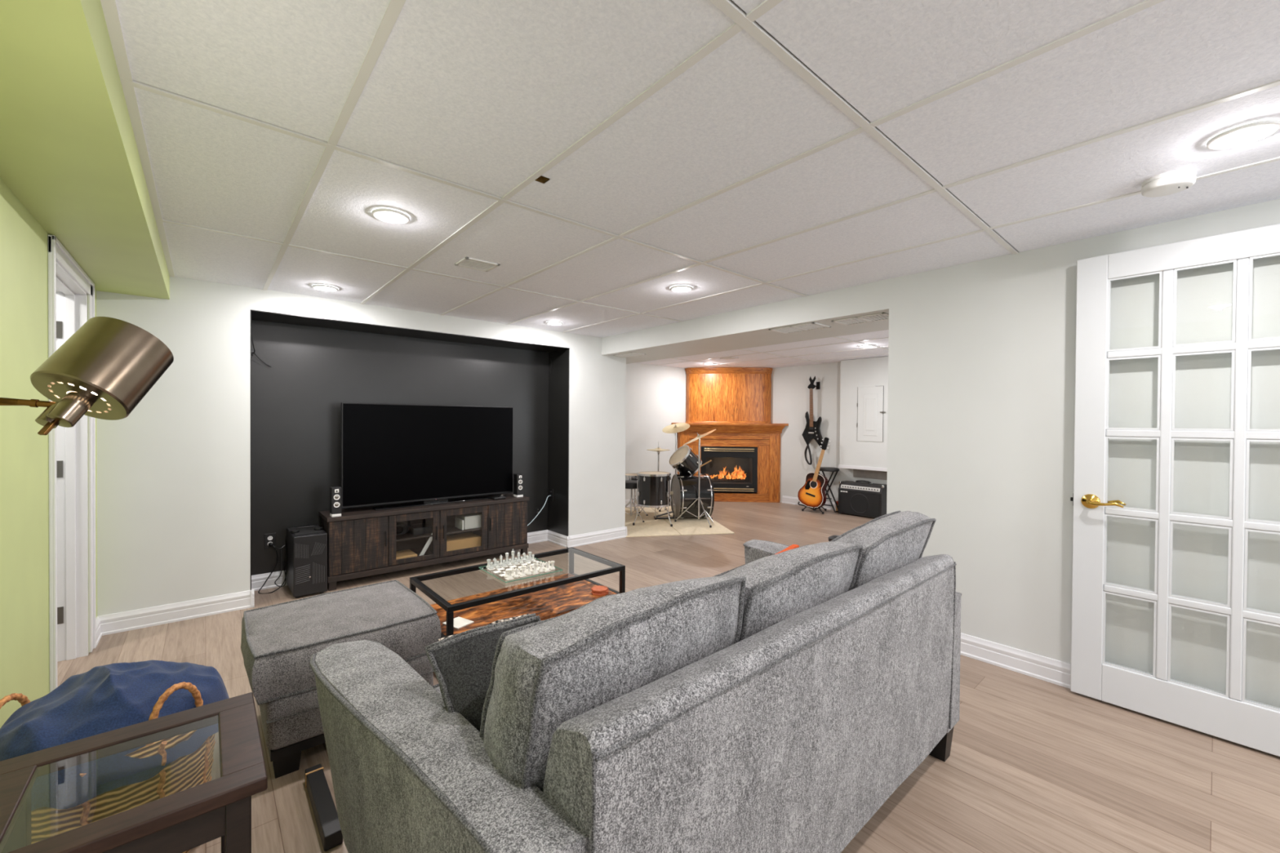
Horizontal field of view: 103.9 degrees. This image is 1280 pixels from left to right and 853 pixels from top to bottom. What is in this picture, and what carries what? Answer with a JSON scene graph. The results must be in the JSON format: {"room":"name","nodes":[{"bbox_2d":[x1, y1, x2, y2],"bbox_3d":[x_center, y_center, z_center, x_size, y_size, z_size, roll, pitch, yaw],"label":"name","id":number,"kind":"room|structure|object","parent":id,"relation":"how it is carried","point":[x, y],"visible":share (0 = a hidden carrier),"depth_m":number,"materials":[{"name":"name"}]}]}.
{"room":"basement living room","nodes":[
{"label":"basement living room","id":0,"kind":"room"},
{"bbox_2d":[0,177,97,728],"bbox_3d":[-2.107,0.108,1.593,0.120,2.320,3.766,0,1,-41],"label":"wall","id":1,"kind":"structure","parent":0,"point":[24,266],"depth_m":1.77,"materials":[{"name":"paint"}]},
{"bbox_2d":[47,234,96,692],"bbox_3d":[-2.802,0.231,2.402,0.150,2.051,0.995,0,1,-41],"label":"door","id":2,"kind":"structure","parent":1,"relation":"in","point":[71,291],"depth_m":2.68,"materials":[{"name":"white wood"}]},
{"bbox_2d":[96,616,102,646],"bbox_3d":[-1.013,1.228,0.441,0.021,0.116,6.766,0,1,-41],"label":"baseboard","id":3,"kind":"structure","parent":1,"relation":"attached to","point":[99,634],"depth_m":2.93,"materials":[{"name":"white wood"}]},
{"bbox_2d":[0,0,169,299],"bbox_3d":[-0.887,-0.900,0.519,0.318,0.267,6.766,0,1,-41],"label":"soffit","id":4,"kind":"structure","parent":0,"point":[69,153],"depth_m":1.40,"materials":[{"name":"green paint"}]},
{"bbox_2d":[96,276,626,616],"bbox_3d":[-2.267,0.077,4.877,4.181,2.320,1.604,0,1,-41],"label":"wall","id":5,"kind":"structure","parent":0,"point":[174,473],"depth_m":3.31,"materials":[{"name":"white paint"}]},
{"bbox_2d":[98,526,627,635],"bbox_3d":[-2.182,1.180,4.887,4.082,0.116,1.525,0,1,-41],"label":"baseboard","id":6,"kind":"structure","parent":5,"relation":"attached to","point":[124,621],"depth_m":3.34,"materials":[{"name":"white wood"}]},
{"bbox_2d":[250,309,569,590],"bbox_3d":[-1.874,0.218,4.494,2.590,2.051,0.505,0,1,-41],"label":"wall niche","id":7,"kind":"object","parent":5,"relation":"in","point":[317,365],"visible":0.62,"depth_m":4.20,"materials":[{"name":"black paint"}]},
{"bbox_2d":[251,336,271,367],"bbox_3d":[-2.802,-0.580,3.704,0.142,0.253,0.245,0,1,-41],"label":"wall bracket","id":8,"kind":"object","parent":7,"relation":"attached to","point":[252,353],"visible":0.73,"depth_m":3.71,"materials":[{"name":"black plastic"}]},
{"bbox_2d":[264,533,275,549],"bbox_3d":[-2.846,0.882,3.857,0.070,0.117,0.009,0,1,-41],"label":"wall outlet","id":9,"kind":"object","parent":7,"relation":"attached to","point":[271,537],"visible":0.98,"depth_m":3.85,"materials":[{"name":"black plastic"}]},
{"bbox_2d":[257,542,287,594],"bbox_3d":[-2.790,1.070,3.809,0.184,0.356,0.152,0,1,-41],"label":"cable","id":10,"kind":"object","parent":9,"relation":"attached to","point":[270,544],"visible":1,"depth_m":3.84,"materials":[{"name":"black plastic"}]},
{"bbox_2d":[534,507,541,519],"bbox_3d":[-1.095,0.933,5.377,0.070,0.115,0.010,0,1,-41],"label":"wall outlet","id":11,"kind":"object","parent":7,"relation":"attached to","point":[536,510],"visible":0.95,"depth_m":5.37,"materials":[{"name":"black plastic"}]},
{"bbox_2d":[549,488,553,501],"bbox_3d":[-0.957,0.737,5.399,0.006,0.130,0.075,0,1,-41],"label":"wall outlet","id":12,"kind":"object","parent":7,"relation":"attached to","point":[551,491],"visible":1,"depth_m":5.39,"materials":[{"name":"black plastic"}]},
{"bbox_2d":[57,501,1279,852],"bbox_3d":[0.947,1.325,3.138,8.940,0.100,8.570,0,1,-41],"label":"floor","id":13,"kind":"structure","parent":0,"point":[1033,765],"depth_m":1.94,"materials":[{"name":"brown wood"}]},
{"bbox_2d":[0,316,173,435],"bbox_3d":[-1.067,0.543,0.830,0.434,1.479,0.181,0,1,-41],"label":"floor lamp","id":14,"kind":"object","parent":13,"relation":"on","point":[104,371],"visible":1,"depth_m":0.86,"materials":[{"name":"metal"}]},
{"bbox_2d":[35,391,93,428],"bbox_3d":[-0.973,-0.028,0.850,0.051,0.063,0.058,0,1,4],"label":"socket","id":15,"kind":"object","parent":14,"relation":"attached to","point":[73,406],"depth_m":0.84,"materials":[{"name":"metal"}]},
{"bbox_2d":[0,681,215,852],"bbox_3d":[-1.542,1.001,1.458,0.497,0.545,0.493,0,1,-41],"label":"wicker basket","id":16,"kind":"object","parent":13,"relation":"on","point":[194,769],"visible":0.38,"depth_m":1.36,"materials":[{"name":"wicker"}]},
{"bbox_2d":[0,660,229,811],"bbox_3d":[-1.533,0.827,1.471,0.525,0.248,0.527,0,1,-41],"label":"blanket","id":17,"kind":"object","parent":16,"relation":"in","point":[100,700],"visible":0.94,"depth_m":1.35,"materials":[{"name":"blue fabric"}]},
{"bbox_2d":[0,692,267,852],"bbox_3d":[-1.052,0.991,1.023,0.439,0.580,0.418,0,1,-41],"label":"end table","id":18,"kind":"object","parent":13,"relation":"on","point":[180,822],"visible":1,"depth_m":0.99,"materials":[{"name":"brown wood"}]},
{"bbox_2d":[286,524,327,598],"bbox_3d":[-2.546,1.018,3.827,0.210,0.453,0.410,0,1,-41],"label":"computer tower","id":19,"kind":"object","parent":13,"relation":"on","point":[307,548],"visible":0.98,"depth_m":3.68,"materials":[{"name":"black metal"}]},
{"bbox_2d":[274,548,286,586],"bbox_3d":[-2.769,1.089,3.857,0.075,0.292,0.057,0,1,-41],"label":"cable","id":20,"kind":"object","parent":19,"relation":"attached to","point":[281,548],"visible":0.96,"depth_m":3.87,"materials":[{"name":"black plastic"}]},
{"bbox_2d":[289,525,323,533],"bbox_3d":[-2.539,0.779,3.814,0.210,0.026,0.101,0,1,-41],"label":"headset","id":21,"kind":"object","parent":19,"relation":"on","point":[316,528],"visible":1,"depth_m":3.82,"materials":[{"name":"black plastic"}]},
{"bbox_2d":[313,526,323,530],"bbox_3d":[-2.469,0.783,3.848,0.060,0.018,0.060,0,1,-41],"label":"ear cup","id":22,"kind":"object","parent":21,"relation":"on","point":[316,528],"depth_m":3.83,"materials":[{"name":"black plastic"}]},
{"bbox_2d":[290,525,322,535],"bbox_3d":[-2.549,0.793,3.829,0.170,0.003,0.297,0,1,-41],"label":"grille","id":23,"kind":"object","parent":19,"relation":"attached to","point":[308,531],"depth_m":3.77,"materials":[{"name":"plastic"}]},
{"bbox_2d":[304,764,342,851],"bbox_3d":[-1.055,1.252,1.665,0.054,0.046,0.390,0,1,-41],"label":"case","id":24,"kind":"object","parent":13,"relation":"on","point":[326,815],"visible":0.91,"depth_m":1.62,"materials":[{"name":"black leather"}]},
{"bbox_2d":[240,580,441,778],"bbox_3d":[-1.313,1.036,2.200,0.687,0.465,0.660,0,1,-41],"label":"ottoman","id":25,"kind":"object","parent":13,"relation":"on","point":[278,642],"visible":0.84,"depth_m":1.99,"materials":[{"name":"fabric"}]},
{"bbox_2d":[240,581,441,702],"bbox_3d":[-1.312,0.892,2.198,0.682,0.177,0.655,0,1,-41],"label":"cushion","id":26,"kind":"object","parent":25,"relation":"on","point":[278,642],"depth_m":2.06,"materials":[{"name":"fabric"}]},
{"bbox_2d":[319,493,528,591],"bbox_3d":[-1.838,0.966,4.469,1.691,0.556,0.371,0,1,-41],"label":"tv stand","id":27,"kind":"object","parent":13,"relation":"on","point":[363,541],"depth_m":4.25,"materials":[{"name":"brown wood"}]},
{"bbox_2d":[329,486,342,517],"bbox_3d":[-2.340,0.578,3.854,0.068,0.225,0.086,0,1,-41],"label":"speaker","id":28,"kind":"object","parent":27,"relation":"on","point":[335,492],"visible":1,"depth_m":3.83},
{"bbox_2d":[395,549,417,559],"bbox_3d":[-2.033,1.101,4.277,0.190,0.034,0.220,0,1,-41],"label":"book","id":29,"kind":"object","parent":27,"relation":"on","point":[406,553],"visible":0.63,"depth_m":4.25,"materials":[{"name":"brown paper"}]},
{"bbox_2d":[407,522,432,535],"bbox_3d":[-1.942,0.903,4.419,0.165,0.059,0.200,0,1,-41],"label":"game console","id":30,"kind":"object","parent":27,"relation":"on","point":[420,528],"visible":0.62,"depth_m":4.36,"materials":[{"name":"black plastic"}]},
{"bbox_2d":[418,533,432,555],"bbox_3d":[-1.827,1.018,4.308,0.136,0.196,0.018,0,1,-41],"label":"game console","id":31,"kind":"object","parent":27,"relation":"on","point":[429,540],"visible":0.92,"depth_m":4.30,"materials":[{"name":"grey plastic"}]},
{"bbox_2d":[341,402,513,511],"bbox_3d":[-1.814,0.248,4.467,1.478,0.880,0.120,0,1,-41],"label":"television","id":32,"kind":"object","parent":27,"relation":"on","point":[432,455],"visible":0.97,"depth_m":4.38,"materials":[{"name":"black plastic"}]},
{"bbox_2d":[395,524,480,542],"bbox_3d":[-1.845,0.941,4.487,0.825,0.015,0.315,0,1,-41],"label":"shelf","id":33,"kind":"object","parent":27,"relation":"attached to","point":[451,529],"depth_m":4.40,"materials":[{"name":"brown wood"}]},
{"bbox_2d":[454,517,463,530],"bbox_3d":[-1.650,0.889,4.579,0.015,0.089,0.180,0,1,-41],"label":"book","id":34,"kind":"object","parent":27,"relation":"on","point":[459,523],"visible":1,"depth_m":4.56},
{"bbox_2d":[446,532,480,551],"bbox_3d":[-1.675,1.068,4.627,0.330,0.099,0.240,0,1,-41],"label":"wooden box","id":35,"kind":"object","parent":27,"relation":"on","point":[464,540],"visible":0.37,"depth_m":4.57,"materials":[{"name":"brown wood"}]},
{"bbox_2d":[455,512,480,529],"bbox_3d":[-1.599,0.873,4.669,0.160,0.119,0.230,0,1,-41],"label":"media box","id":36,"kind":"object","parent":27,"relation":"on","point":[471,521],"visible":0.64,"depth_m":4.59,"materials":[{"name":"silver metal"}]},
{"bbox_2d":[491,494,506,499],"bbox_3d":[-1.337,0.668,4.748,0.120,0.042,0.060,0,1,-41],"label":"game controller","id":37,"kind":"object","parent":27,"relation":"on","point":[502,496],"visible":1,"depth_m":4.73,"materials":[{"name":"black plastic"}]},
{"bbox_2d":[513,473,523,497],"bbox_3d":[-1.189,0.576,4.905,0.068,0.225,0.086,0,1,-41],"label":"speaker","id":38,"kind":"object","parent":27,"relation":"on","point":[517,477],"visible":1,"depth_m":4.88},
{"bbox_2d":[409,546,625,638],"bbox_3d":[-0.677,1.048,2.876,1.055,0.436,0.578,0,1,-41],"label":"coffee table","id":39,"kind":"object","parent":13,"relation":"on","point":[550,597],"visible":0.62,"depth_m":2.81,"materials":[{"name":"brown wood"}]},
{"bbox_2d":[442,617,474,629],"bbox_3d":[-0.928,1.003,2.559,0.120,0.006,0.100,1,1,32],"label":"notepad","id":40,"kind":"object","parent":39,"relation":"on","point":[459,622],"visible":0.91,"depth_m":2.56,"materials":[{"name":"white paper"}]},
{"bbox_2d":[479,556,563,582],"bbox_3d":[-0.690,0.824,2.896,0.352,0.010,0.352,0,1,-40],"label":"chessboard","id":41,"kind":"object","parent":39,"relation":"on","point":[537,562],"visible":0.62,"depth_m":2.85,"materials":[{"name":"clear glass"}]},
{"bbox_2d":[504,552,509,564],"bbox_3d":[-0.791,0.783,2.983,0.032,0.068,0.031,0,1,-41],"label":"chess queen","id":42,"kind":"object","parent":41,"relation":"on","point":[507,562],"visible":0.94,"depth_m":2.98,"materials":[{"name":"clear glass"}]},
{"bbox_2d":[506,569,512,579],"bbox_3d":[-0.703,0.798,2.708,0.030,0.045,0.029,0,1,-41],"label":"chess rook","id":43,"kind":"object","parent":41,"relation":"on","point":[509,571],"visible":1,"depth_m":2.70,"materials":[{"name":"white glass"}]},
{"bbox_2d":[511,548,515,563],"bbox_3d":[-0.763,0.776,3.008,0.032,0.082,0.031,0,1,-41],"label":"king","id":44,"kind":"object","parent":41,"relation":"on","point":[513,561],"visible":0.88,"depth_m":3.00,"materials":[{"name":"clear glass"}]},
{"bbox_2d":[513,568,519,577],"bbox_3d":[-0.675,0.796,2.732,0.030,0.049,0.029,0,1,-41],"label":"knight","id":45,"kind":"object","parent":41,"relation":"on","point":[516,575],"visible":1,"depth_m":2.73,"materials":[{"name":"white glass"}]},
{"bbox_2d":[520,564,525,576],"bbox_3d":[-0.646,0.790,2.757,0.030,0.061,0.029,0,1,-41],"label":"bishop","id":46,"kind":"object","parent":41,"relation":"on","point":[522,574],"visible":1,"depth_m":2.75,"materials":[{"name":"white glass"}]},
{"bbox_2d":[525,562,531,575],"bbox_3d":[-0.617,0.786,2.782,0.032,0.068,0.031,0,1,-41],"label":"chess queen","id":47,"kind":"object","parent":41,"relation":"on","point":[528,572],"visible":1,"depth_m":2.78,"materials":[{"name":"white glass"}]},
{"bbox_2d":[532,558,537,573],"bbox_3d":[-0.588,0.779,2.807,0.032,0.082,0.031,0,1,-41],"label":"king","id":48,"kind":"object","parent":41,"relation":"on","point":[535,571],"visible":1,"depth_m":2.80,"materials":[{"name":"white glass"}]},
{"bbox_2d":[537,560,543,572],"bbox_3d":[-0.560,0.790,2.832,0.030,0.061,0.029,0,1,-41],"label":"bishop","id":49,"kind":"object","parent":41,"relation":"on","point":[540,570],"visible":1,"depth_m":2.83,"materials":[{"name":"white glass"}]},
{"bbox_2d":[550,560,555,569],"bbox_3d":[-0.502,0.798,2.882,0.030,0.045,0.029,0,1,-41],"label":"chess rook","id":50,"kind":"object","parent":41,"relation":"on","point":[552,567],"visible":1,"depth_m":2.87,"materials":[{"name":"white glass"}]},
{"bbox_2d":[430,573,617,636],"bbox_3d":[-0.676,1.014,2.876,1.003,0.019,0.570,0,1,-41],"label":"shelf","id":51,"kind":"object","parent":39,"relation":"attached to","point":[552,602],"depth_m":2.84,"materials":[{"name":"brown wood"}]},
{"bbox_2d":[591,591,608,595],"bbox_3d":[-0.242,1.001,3.028,0.096,0.010,0.096,0,1,-24],"label":"coaster","id":52,"kind":"object","parent":39,"relation":"on","point":[593,593],"visible":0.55,"depth_m":2.99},
{"bbox_2d":[591,588,608,594],"bbox_3d":[-0.239,0.991,3.031,0.098,0.010,0.098,0,1,-41],"label":"coaster","id":53,"kind":"object","parent":52,"relation":"on","point":[607,590],"visible":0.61,"depth_m":2.99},
{"bbox_2d":[591,585,608,592],"bbox_3d":[-0.244,0.981,3.027,0.096,0.010,0.096,0,1,-30],"label":"coaster","id":54,"kind":"object","parent":53,"relation":"on","point":[599,588],"visible":1,"depth_m":3.01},
{"bbox_2d":[309,511,961,852],"bbox_3d":[0.185,0.814,1.718,2.134,0.938,1.152,0,1,-38],"label":"sofa","id":55,"kind":"object","parent":13,"relation":"on","point":[771,703],"visible":1,"depth_m":1.10,"materials":[{"name":"fabric"}]},
{"bbox_2d":[434,686,441,695],"bbox_3d":[-0.259,0.906,1.418,0.576,0.198,0.805,0,1,-41],"label":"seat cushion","id":56,"kind":"object","parent":55,"relation":"on","point":[437,688],"depth_m":1.57,"materials":[{"name":"fabric"}]},
{"bbox_2d":[424,613,541,732],"bbox_3d":[-0.340,0.656,1.248,0.343,0.319,0.152,0,1,-33],"label":"throw pillow","id":57,"kind":"object","parent":55,"relation":"on","point":[461,663],"visible":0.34,"depth_m":1.20,"materials":[{"name":"fabric"}]},
{"bbox_2d":[438,613,529,640],"bbox_3d":[-0.391,0.676,1.359,0.289,0.284,0.108,0,1,-33],"label":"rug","id":58,"kind":"object","parent":55,"relation":"on","point":[515,617],"visible":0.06,"depth_m":1.38,"materials":[{"name":"white fabric"}]},
{"bbox_2d":[483,575,741,791],"bbox_3d":[-0.049,0.605,1.182,0.636,0.478,0.314,0,1,-41],"label":"cushion","id":59,"kind":"object","parent":55,"relation":"on","point":[548,673],"depth_m":0.98,"materials":[{"name":"fabric"}]},
{"bbox_2d":[775,544,799,554],"bbox_3d":[0.658,0.689,2.295,0.280,0.245,0.126,0,1,-41],"label":"throw pillow","id":60,"kind":"object","parent":55,"relation":"on","point":[793,546],"visible":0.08,"depth_m":2.37,"materials":[{"name":"orange fabric"}]},
{"bbox_2d":[720,541,859,640],"bbox_3d":[0.416,0.608,1.572,0.614,0.467,0.318,0,1,-41],"label":"cushion","id":61,"kind":"object","parent":55,"relation":"on","point":[780,587],"depth_m":1.41,"materials":[{"name":"fabric"}]},
{"bbox_2d":[835,511,933,589],"bbox_3d":[0.859,0.584,1.929,0.562,0.473,0.320,0,1,-41],"label":"cushion","id":62,"kind":"object","parent":55,"relation":"on","point":[894,542],"depth_m":1.81,"materials":[{"name":"fabric"}]},
{"bbox_2d":[625,506,680,537],"bbox_3d":[-0.009,1.231,6.622,0.639,0.012,1.900,0,1,-10],"label":"floor mat","id":63,"kind":"object","parent":13,"relation":"on","point":[651,527],"visible":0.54,"depth_m":6.19,"materials":[{"name":"beige carpet"}]},
{"bbox_2d":[625,480,644,522],"bbox_3d":[-0.079,0.979,6.590,0.462,0.515,0.426,0,1,-41],"label":"stool","id":64,"kind":"object","parent":63,"relation":"on","point":[629,484],"visible":0.57,"depth_m":6.58,"materials":[{"name":"metal"}]},
{"bbox_2d":[625,473,648,515],"bbox_3d":[-0.037,0.954,7.064,0.435,0.558,0.435,1,1,26],"label":"snare drum","id":65,"kind":"object","parent":63,"relation":"on","point":[628,476],"visible":0.21,"depth_m":6.98,"materials":[{"name":"silver metal"}]},
{"bbox_2d":[632,471,672,526],"bbox_3d":[0.136,0.907,6.365,0.491,0.643,0.487,0,1,-10],"label":"floor tom","id":66,"kind":"object","parent":63,"relation":"on","point":[653,486],"depth_m":6.17,"materials":[{"name":"black wood"}]},
{"bbox_2d":[639,441,670,515],"bbox_3d":[0.304,0.725,7.077,0.476,1.020,0.442,0,1,-41],"label":"cymbal","id":67,"kind":"object","parent":63,"relation":"on","point":[658,450],"visible":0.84,"depth_m":7.08,"materials":[{"name":"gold metal"}]},
{"bbox_2d":[651,506,734,535],"bbox_3d":[0.627,1.234,6.730,0.639,0.012,1.900,0,1,-10],"label":"floor mat","id":68,"kind":"object","parent":13,"relation":"on","point":[685,526],"visible":0.54,"depth_m":6.21,"materials":[{"name":"beige carpet"}]},
{"bbox_2d":[653,491,675,519],"bbox_3d":[0.338,1.043,6.672,0.306,0.360,0.114,0,1,-10],"label":"drum pedal","id":69,"kind":"object","parent":68,"relation":"on","point":[671,492],"visible":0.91,"depth_m":6.66,"materials":[{"name":"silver metal"}]},
{"bbox_2d":[658,422,689,511],"bbox_3d":[0.501,0.585,7.300,0.484,1.274,0.507,0,1,-41],"label":"crash cymbal","id":70,"kind":"object","parent":68,"relation":"on","point":[679,427],"visible":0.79,"depth_m":7.32,"materials":[{"name":"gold metal"}]},
{"bbox_2d":[670,473,714,522],"bbox_3d":[0.691,0.934,6.729,0.446,0.599,0.672,0,1,-10],"label":"bass drum","id":71,"kind":"object","parent":68,"relation":"on","point":[684,487],"visible":0.91,"depth_m":6.50,"materials":[{"name":"black"}]},
{"bbox_2d":[669,445,711,475],"bbox_3d":[0.662,0.477,6.741,0.440,0.443,0.528,0,1,-41],"label":"tom drum","id":72,"kind":"object","parent":71,"relation":"attached to","point":[683,459],"visible":0.87,"depth_m":6.68,"materials":[{"name":"black"}]},
{"bbox_2d":[674,429,715,527],"bbox_3d":[0.802,0.632,6.416,0.533,1.200,0.554,0,1,-41],"label":"cymbal","id":73,"kind":"object","parent":68,"relation":"on","point":[699,437],"visible":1,"depth_m":6.39,"materials":[{"name":"silver metal"}]},
{"bbox_2d":[671,367,788,502],"bbox_3d":[1.488,0.130,8.591,1.890,2.199,0.928,0,1,4],"label":"fireplace","id":74,"kind":"object","parent":13,"relation":"on","point":[735,402],"visible":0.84,"depth_m":8.21,"materials":[{"name":"brown wood"}]},
{"bbox_2d":[671,422,788,426],"bbox_3d":[1.489,-0.040,8.584,1.890,0.038,0.918,0,1,4],"label":"mantel shelf","id":75,"kind":"object","parent":74,"relation":"attached to","point":[691,424],"depth_m":8.13,"materials":[{"name":"brown wood"}]},
{"bbox_2d":[797,501,826,514],"bbox_3d":[2.528,1.043,7.371,0.374,0.410,0.342,1,1,27],"label":"guitar stand","id":76,"kind":"object","parent":13,"relation":"on","point":[798,504],"visible":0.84,"depth_m":7.39,"materials":[{"name":"black metal"}]},
{"bbox_2d":[797,437,830,507],"bbox_3d":[2.549,0.672,7.348,0.184,1.038,0.446,0,1,-41],"label":"acoustic guitar","id":77,"kind":"object","parent":76,"relation":"on","point":[811,494],"visible":1,"depth_m":7.28,"materials":[{"name":"orange wood"}]},
{"bbox_2d":[814,466,839,512],"bbox_3d":[2.758,0.924,7.383,0.326,0.636,0.340,0,1,-41],"label":"keyboard stand","id":78,"kind":"object","parent":13,"relation":"on","point":[822,468],"visible":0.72,"depth_m":7.32,"materials":[{"name":"black metal"}]},
{"bbox_2d":[838,480,887,518],"bbox_3d":[3.118,1.005,7.022,0.229,0.499,0.626,0,1,-41],"label":"amplifier","id":79,"kind":"object","parent":13,"relation":"on","point":[866,499],"visible":0.94,"depth_m":6.93,"materials":[{"name":"black leather"}]},
{"bbox_2d":[839,489,879,516],"bbox_3d":[3.037,1.062,6.953,0.010,0.305,0.560,0,1,-41],"label":"grille","id":80,"kind":"object","parent":79,"relation":"attached to","point":[864,503],"depth_m":6.94,"materials":[{"name":"black fabric"}]},
{"bbox_2d":[625,363,722,499],"bbox_3d":[0.186,0.066,7.999,3.617,2.320,0.100,0,1,-41],"label":"wall","id":81,"kind":"structure","parent":0,"point":[656,395],"depth_m":7.93,"materials":[{"name":"white paint"}]},
{"bbox_2d":[100,0,1279,337],"bbox_3d":[0.518,-0.956,1.736,3.401,0.084,6.766,0,1,-41],"label":"ceiling","id":82,"kind":"structure","parent":0,"point":[610,156],"depth_m":1.59,"materials":[{"name":"tile"}]},
{"bbox_2d":[312,284,337,291],"bbox_3d":[-2.149,-0.944,3.423,0.150,0.011,0.150,0,1,-41],"label":"recessed light","id":83,"kind":"object","parent":82,"relation":"in","point":[322,287],"visible":1,"depth_m":3.40,"materials":[{"name":"white glass"}]},
{"bbox_2d":[372,208,409,223],"bbox_3d":[-1.098,-0.926,2.211,0.150,0.011,0.150,0,1,-41],"label":"recessed light","id":84,"kind":"object","parent":82,"relation":"in","point":[386,215],"visible":1,"depth_m":2.20,"materials":[{"name":"white glass"}]},
{"bbox_2d":[454,256,500,271],"bbox_3d":[-0.939,-0.935,2.893,0.200,0.008,0.170,0,1,-41],"label":"ceiling vent","id":85,"kind":"object","parent":82,"relation":"in","point":[468,262],"visible":1,"depth_m":2.89,"materials":[{"name":"white metal"}]},
{"bbox_2d":[546,320,562,325],"bbox_3d":[-0.783,-0.946,4.595,0.150,0.011,0.150,0,1,-41],"label":"recessed light","id":86,"kind":"object","parent":82,"relation":"in","point":[552,322],"visible":1,"depth_m":4.58,"materials":[{"name":"white plastic"}]},
{"bbox_2d":[670,284,692,292],"bbox_3d":[0.279,-0.927,3.378,0.150,0.011,0.150,0,1,-41],"label":"recessed light","id":87,"kind":"object","parent":82,"relation":"in","point":[680,288],"visible":1,"depth_m":3.36,"materials":[{"name":"white plastic"}]},
{"bbox_2d":[1141,168,1196,197],"bbox_3d":[1.934,-0.887,1.836,0.140,0.044,0.140,0,1,-41],"label":"smoke detector","id":88,"kind":"object","parent":82,"relation":"attached to","point":[1168,183],"visible":1,"depth_m":1.80,"materials":[{"name":"white plastic"}]},
{"bbox_2d":[1206,120,1279,150],"bbox_3d":[1.866,-0.899,1.552,0.150,0.011,0.150,0,1,-41],"label":"recessed light","id":89,"kind":"object","parent":82,"relation":"in","point":[1248,133],"visible":1,"depth_m":1.54,"materials":[{"name":"white plastic"}]},
{"bbox_2d":[601,279,888,364],"bbox_3d":[0.959,-0.904,4.373,0.720,0.304,6.370,0,1,-41],"label":"beam","id":90,"kind":"structure","parent":0,"point":[748,327],"depth_m":4.04,"materials":[{"name":"white paint"}]},
{"bbox_2d":[613,351,645,357],"bbox_3d":[-0.111,-0.765,5.346,0.200,0.008,0.300,0,1,-41],"label":"ceiling vent","id":91,"kind":"object","parent":90,"relation":"attached to","point":[627,354],"visible":1,"depth_m":5.33,"materials":[{"name":"white metal"}]},
{"bbox_2d":[768,322,831,333],"bbox_3d":[1.203,-0.741,3.786,0.240,0.008,0.380,0,1,-41],"label":"ceiling vent","id":92,"kind":"object","parent":90,"relation":"attached to","point":[811,326],"visible":1,"depth_m":3.77,"materials":[{"name":"white metal"}]},
{"bbox_2d":[831,312,888,325],"bbox_3d":[1.540,-0.736,3.443,0.220,0.008,0.360,0,1,-41],"label":"ceiling vent","id":93,"kind":"object","parent":90,"relation":"attached to","point":[881,316],"visible":0.87,"depth_m":3.44,"materials":[{"name":"white metal"}]},
{"bbox_2d":[842,314,888,324],"bbox_3d":[1.540,-0.739,3.443,0.184,0.001,0.324,0,1,-41],"label":"grille","id":94,"kind":"object","parent":93,"relation":"attached to","point":[870,317],"depth_m":3.43,"materials":[{"name":"grey metal"}]},
{"bbox_2d":[635,329,888,368],"bbox_3d":[2.418,-0.978,5.636,3.140,0.084,6.370,0,1,-41],"label":"ceiling","id":95,"kind":"structure","parent":0,"point":[837,348],"depth_m":6.61,"materials":[{"name":"tile"}]},
{"bbox_2d":[722,361,887,502],"bbox_3d":[3.634,0.101,6.707,0.100,2.320,6.370,0,1,-41],"label":"wall","id":96,"kind":"structure","parent":0,"point":[790,393],"depth_m":7.85,"materials":[{"name":"white paint"}]},
{"bbox_2d":[625,495,835,511],"bbox_3d":[2.685,1.197,6.687,7.276,0.116,2.488,1,1,20],"label":"baseboard","id":97,"kind":"structure","parent":96,"relation":"attached to","point":[786,500],"depth_m":7.92,"materials":[{"name":"white wood"}]},
{"bbox_2d":[814,382,820,389],"bbox_3d":[2.670,-0.627,7.668,0.097,0.115,0.131,0,1,-41],"label":"hanger","id":98,"kind":"object","parent":96,"relation":"attached to","point":[818,384],"visible":1,"depth_m":7.66,"materials":[{"name":"black metal"}]},
{"bbox_2d":[801,376,822,465],"bbox_3d":[2.636,-0.090,7.668,0.059,1.359,0.342,0,1,-41],"label":"electric guitar","id":99,"kind":"object","parent":98,"relation":"hanging from","point":[812,430],"visible":1,"depth_m":7.66,"materials":[{"name":"black wood"}]},
{"bbox_2d":[838,355,888,471],"bbox_3d":[3.381,-0.168,6.752,0.224,1.544,1.375,0,1,-41],"label":"upper cabinet","id":100,"kind":"object","parent":96,"relation":"attached to","point":[864,382],"visible":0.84,"depth_m":6.94,"materials":[{"name":"grey"}]},
{"bbox_2d":[853,469,887,479],"bbox_3d":[3.367,0.670,6.935,0.006,0.135,0.850,0,1,-41],"label":"trim","id":101,"kind":"structure","parent":96,"relation":"attached to","point":[882,475],"depth_m":7.06,"materials":[{"name":"grey paint"}]},
{"bbox_2d":[886,199,1279,707],"bbox_3d":[2.911,0.141,1.836,0.342,2.320,3.756,0,1,-41],"label":"wall","id":102,"kind":"structure","parent":0,"point":[980,418],"depth_m":2.50,"materials":[{"name":"white paint"}]},
{"bbox_2d":[960,632,1071,688],"bbox_3d":[2.766,1.243,1.727,0.021,0.116,3.756,0,1,-41],"label":"baseboard","id":103,"kind":"structure","parent":102,"relation":"attached to","point":[1053,671],"depth_m":2.63,"materials":[{"name":"white wood"}]},
{"bbox_2d":[1070,223,1279,756],"bbox_3d":[2.345,0.245,2.112,0.123,2.075,0.816,0,1,-41],"label":"door","id":104,"kind":"structure","parent":102,"relation":"in","point":[1231,717],"depth_m":2.18,"materials":[{"name":"white wood"}]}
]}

